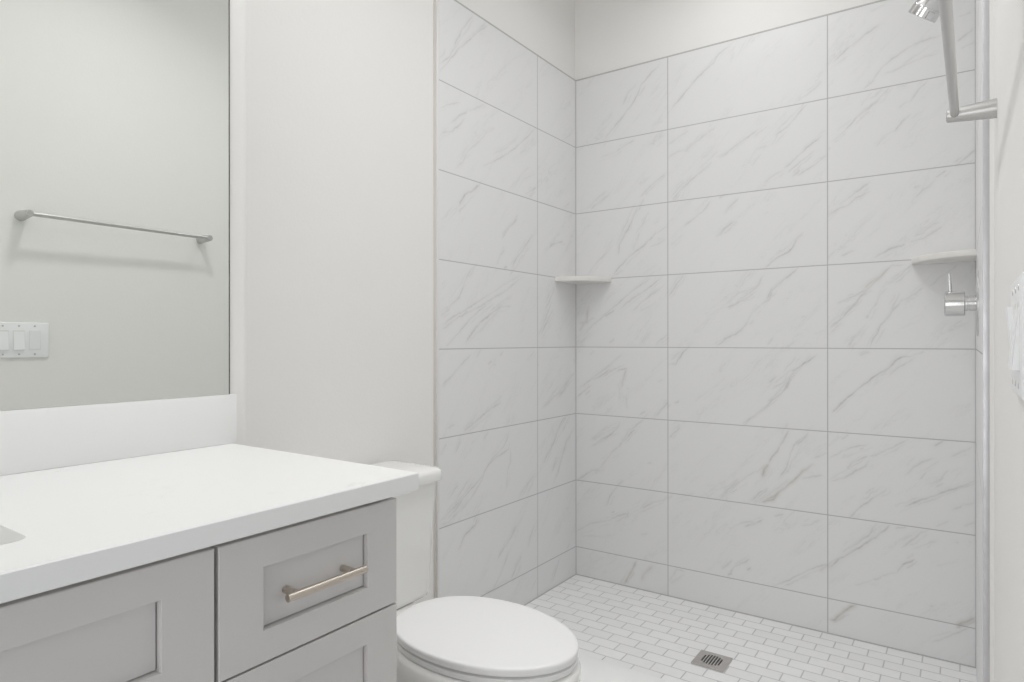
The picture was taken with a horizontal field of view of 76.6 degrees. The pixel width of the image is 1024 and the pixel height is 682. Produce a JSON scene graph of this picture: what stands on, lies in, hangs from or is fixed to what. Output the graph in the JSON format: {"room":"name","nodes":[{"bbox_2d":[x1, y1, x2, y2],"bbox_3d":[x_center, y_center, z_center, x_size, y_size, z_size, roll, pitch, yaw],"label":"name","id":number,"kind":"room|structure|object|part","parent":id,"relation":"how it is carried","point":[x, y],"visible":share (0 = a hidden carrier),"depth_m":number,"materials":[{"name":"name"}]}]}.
{"room":"bathroom","nodes":[
{"label":"bathroom","id":0,"kind":"room"},
{"bbox_2d":[4,0,574,602],"bbox_3d":[-0.789,-0.309,1.430,0.310,2.740,3.744,0,0,35],"label":"wall","id":1,"kind":"structure","parent":0,"point":[332,263],"depth_m":1.85,"materials":[{"name":"paint"}]},
{"bbox_2d":[0,0,229,410],"bbox_3d":[-1.043,-0.422,0.790,0.006,1.074,1.503,0,0,35],"label":"wall mirror","id":2,"kind":"object","parent":1,"relation":"attached to","point":[115,114],"visible":1,"depth_m":1.21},
{"bbox_2d":[0,394,236,475],"bbox_3d":[-1.041,0.168,0.781,0.019,0.105,1.531,0,0,35],"label":"backsplash","id":3,"kind":"structure","parent":1,"relation":"attached to","point":[34,439],"depth_m":1.20,"materials":[{"name":"white stone"}]},
{"bbox_2d":[433,0,435,597],"bbox_3d":[-0.259,-0.110,2.174,0.004,2.141,0.007,0,0,35],"label":"trim","id":4,"kind":"structure","parent":1,"relation":"attached to","point":[434,1],"depth_m":2.17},
{"bbox_2d":[436,0,438,597],"bbox_3d":[-0.252,-0.111,2.179,0.012,2.143,0.009,0,0,35],"label":"trim","id":5,"kind":"structure","parent":1,"relation":"attached to","point":[437,1],"depth_m":2.17,"materials":[{"name":"tile"}]},
{"bbox_2d":[439,0,575,604],"bbox_3d":[0.018,-0.060,2.567,0.010,2.241,0.936,0,0,35],"label":"wall","id":6,"kind":"structure","parent":0,"point":[507,328],"depth_m":2.49,"materials":[{"name":"tile"}]},
{"bbox_2d":[455,0,575,80],"bbox_3d":[0.018,-1.183,2.567,0.011,0.004,0.936,0,0,35],"label":"trim","id":7,"kind":"structure","parent":6,"relation":"attached to","point":[455,0],"depth_m":2.52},
{"bbox_2d":[524,574,575,605],"bbox_3d":[0.059,1.058,2.612,0.004,0.003,0.816,0,0,35],"label":"trim","id":8,"kind":"structure","parent":6,"relation":"attached to","point":[574,574],"depth_m":2.76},
{"bbox_2d":[525,575,976,681],"bbox_3d":[0.651,1.110,2.200,1.790,0.100,1.074,0,0,35],"label":"floor","id":9,"kind":"structure","parent":0,"point":[654,634],"depth_m":2.27,"materials":[{"name":"white tile"}]},
{"bbox_2d":[578,653,670,681],"bbox_3d":[0.384,1.011,1.788,1.479,0.098,0.152,0,0,35],"label":"shower curb","id":10,"kind":"object","parent":9,"relation":"on","point":[593,669],"visible":0.04,"depth_m":1.88,"materials":[{"name":"white stone"}]},
{"bbox_2d":[691,649,732,672],"bbox_3d":[0.661,1.057,2.144,0.106,0.005,0.106,0,0,35],"label":"shower drain","id":11,"kind":"object","parent":9,"relation":"on","point":[717,662],"visible":1,"depth_m":2.14,"materials":[{"name":"metal"}]},
{"bbox_2d":[575,0,974,666],"bbox_3d":[0.920,-0.311,2.588,1.790,2.740,0.130,0,0,35],"label":"wall","id":12,"kind":"structure","parent":0,"point":[775,405],"depth_m":2.45,"materials":[{"name":"tile"}]},
{"bbox_2d":[575,81,575,294],"bbox_3d":[0.290,-0.060,2.946,0.002,2.241,0.002,0,0,35],"label":"trim","id":13,"kind":"structure","parent":12,"relation":"attached to","point":[575,81],"depth_m":2.95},
{"bbox_2d":[555,276,610,283],"bbox_3d":[0.310,-0.267,2.822,0.178,0.019,0.183,0,0,35],"label":"corner shelf","id":14,"kind":"object","parent":12,"relation":"attached to","point":[568,279],"visible":1,"depth_m":2.79,"materials":[{"name":"beige stone"}]},
{"bbox_2d":[576,0,882,80],"bbox_3d":[0.898,-1.183,2.529,1.479,0.004,0.011,0,0,35],"label":"trim","id":15,"kind":"structure","parent":12,"relation":"attached to","point":[879,0],"depth_m":2.53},
{"bbox_2d":[576,574,975,667],"bbox_3d":[0.896,1.058,2.523,1.479,0.003,0.004,0,0,35],"label":"trim","id":16,"kind":"structure","parent":12,"relation":"attached to","point":[576,574],"depth_m":2.41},
{"bbox_2d":[911,249,976,264],"bbox_3d":[1.378,-0.267,2.078,0.178,0.019,0.183,0,0,35],"label":"corner shelf","id":17,"kind":"object","parent":12,"relation":"attached to","point":[961,255],"visible":0.98,"depth_m":2.05,"materials":[{"name":"beige stone"}]},
{"bbox_2d":[975,0,975,666],"bbox_3d":[1.501,-0.061,2.102,0.002,2.241,0.002,0,0,35],"label":"trim","id":18,"kind":"structure","parent":12,"relation":"attached to","point":[975,0],"depth_m":2.10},
{"bbox_2d":[976,0,1023,681],"bbox_3d":[0.495,-0.310,0.535,0.139,2.740,3.744,0,0,35],"label":"wall","id":19,"kind":"structure","parent":0,"point":[1008,14],"depth_m":0.98,"materials":[{"name":"paint"}]},
{"bbox_2d":[908,0,939,22],"bbox_3d":[1.170,-0.960,1.759,0.163,0.182,0.080,0,0,35],"label":"shower","id":20,"kind":"object","parent":19,"relation":"attached to","point":[928,10],"visible":0.88,"depth_m":1.75,"materials":[{"name":"silver metal"}]},
{"bbox_2d":[944,270,978,335],"bbox_3d":[1.205,-0.101,1.740,0.075,0.175,0.175,0,0,35],"label":"shower valve","id":21,"kind":"object","parent":19,"relation":"attached to","point":[956,303],"visible":0.99,"depth_m":1.72,"materials":[{"name":"silver metal"}]},
{"bbox_3d":[1.184,-0.157,1.754,0.011,0.052,0.009,0,0,35],"label":"lever","id":22,"kind":"part","parent":21,"relation":"part of","materials":[{"name":"silver metal"}]},
{"bbox_3d":[1.221,-0.101,1.728,0.024,0.042,0.042,0,0,35],"label":"stem","id":23,"kind":"part","parent":21,"relation":"part of","materials":[{"name":"silver metal"}]},
{"bbox_2d":[938,0,996,122],"bbox_3d":[0.682,-0.431,0.964,0.084,0.036,0.674,0,0,35],"label":"towel bar","id":24,"kind":"object","parent":19,"relation":"attached to","point":[987,109],"visible":1,"depth_m":1.08,"materials":[{"name":"silver metal"}]},
{"bbox_3d":[0.867,-0.431,1.224,0.078,0.036,0.036,0,0,35],"label":"post","id":25,"kind":"part","parent":24,"relation":"part of","materials":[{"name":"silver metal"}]},
{"bbox_2d":[982,0,989,681],"bbox_3d":[0.972,-0.062,1.330,0.012,2.243,0.003,0,0,35],"label":"trim","id":26,"kind":"structure","parent":19,"relation":"attached to","point":[985,3],"depth_m":1.33,"materials":[{"name":"metal"}]},
{"bbox_2d":[989,0,993,681],"bbox_3d":[0.980,-0.061,1.324,0.008,2.241,0.003,0,0,35],"label":"trim","id":27,"kind":"structure","parent":19,"relation":"attached to","point":[991,2],"depth_m":1.32,"materials":[{"name":"paint"}]},
{"bbox_2d":[1005,272,1023,400],"bbox_3d":[0.526,-0.004,0.677,0.012,0.121,0.176,0,0,35],"label":"switch plate","id":28,"kind":"object","parent":19,"relation":"attached to","point":[1014,314],"visible":1,"depth_m":0.63,"materials":[{"name":"white plastic"}]},
{"bbox_3d":[0.528,-0.004,0.675,0.006,0.121,0.176,0,0,35],"label":"plate","id":29,"kind":"part","parent":28,"relation":"part of","materials":[{"name":"white plastic"}]},
{"bbox_3d":[0.500,-0.004,0.639,0.002,0.069,0.035,0,0,35],"label":"switch frame","id":30,"kind":"part","parent":28,"relation":"part of","materials":[{"name":"white plastic"}]},
{"bbox_3d":[-0.488,1.110,0.566,1.790,0.100,2.910,0,0,35],"label":"floor","id":31,"kind":"structure","parent":0,"visible":0},
{"bbox_2d":[0,497,396,681],"bbox_3d":[-0.818,0.656,0.619,0.563,0.810,1.470,0,0,35],"label":"vanity cabinet","id":32,"kind":"object","parent":31,"relation":"on","point":[311,600],"visible":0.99,"depth_m":0.84,"materials":[{"name":"grey paint"}]},
{"bbox_2d":[0,394,418,603],"bbox_3d":[-0.819,0.183,0.627,0.559,0.135,1.531,0,0,35],"label":"countertop","id":33,"kind":"structure","parent":32,"relation":"on","point":[89,491],"depth_m":0.98,"materials":[{"name":"white stone"}]},
{"bbox_3d":[-0.288,0.346,0.953,0.020,0.172,0.314,0,0,35],"label":"drawer","id":34,"kind":"part","parent":32,"relation":"part of","materials":[{"name":"grey paint"}]},
{"bbox_3d":[-0.288,0.565,0.953,0.020,0.259,0.314,0,0,35],"label":"drawer","id":35,"kind":"part","parent":32,"relation":"part of","materials":[{"name":"grey paint"}]},
{"bbox_3d":[-0.274,0.348,0.941,0.037,0.012,0.140,0,0,35],"label":"handle","id":36,"kind":"part","parent":32,"relation":"part of","materials":[{"name":"silver metal"}]},
{"bbox_2d":[368,460,580,681],"bbox_3d":[-0.189,0.710,1.574,0.780,0.701,0.489,0,0,35],"label":"toilet","id":37,"kind":"object","parent":31,"relation":"on","point":[450,638],"visible":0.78,"depth_m":1.47,"materials":[{"name":"white ceramic"}]},
{"bbox_3d":[-0.419,0.380,1.735,0.220,0.042,0.489,0,0,35],"label":"tank lid","id":38,"kind":"part","parent":37,"relation":"part of","materials":[{"name":"white ceramic"}]},
{"bbox_3d":[-0.422,0.565,1.736,0.198,0.327,0.469,0,0,35],"label":"tank","id":39,"kind":"part","parent":37,"relation":"part of","materials":[{"name":"white ceramic"}]},
{"bbox_3d":[-0.062,0.688,1.485,0.453,0.016,0.320,0,0,35],"label":"seat","id":40,"kind":"part","parent":37,"relation":"part of","materials":[{"name":"white plastic"}]},
{"bbox_3d":[-0.062,0.666,1.485,0.459,0.021,0.326,0,0,35],"label":"lid","id":41,"kind":"part","parent":37,"relation":"part of","materials":[{"name":"white plastic"}]}
]}

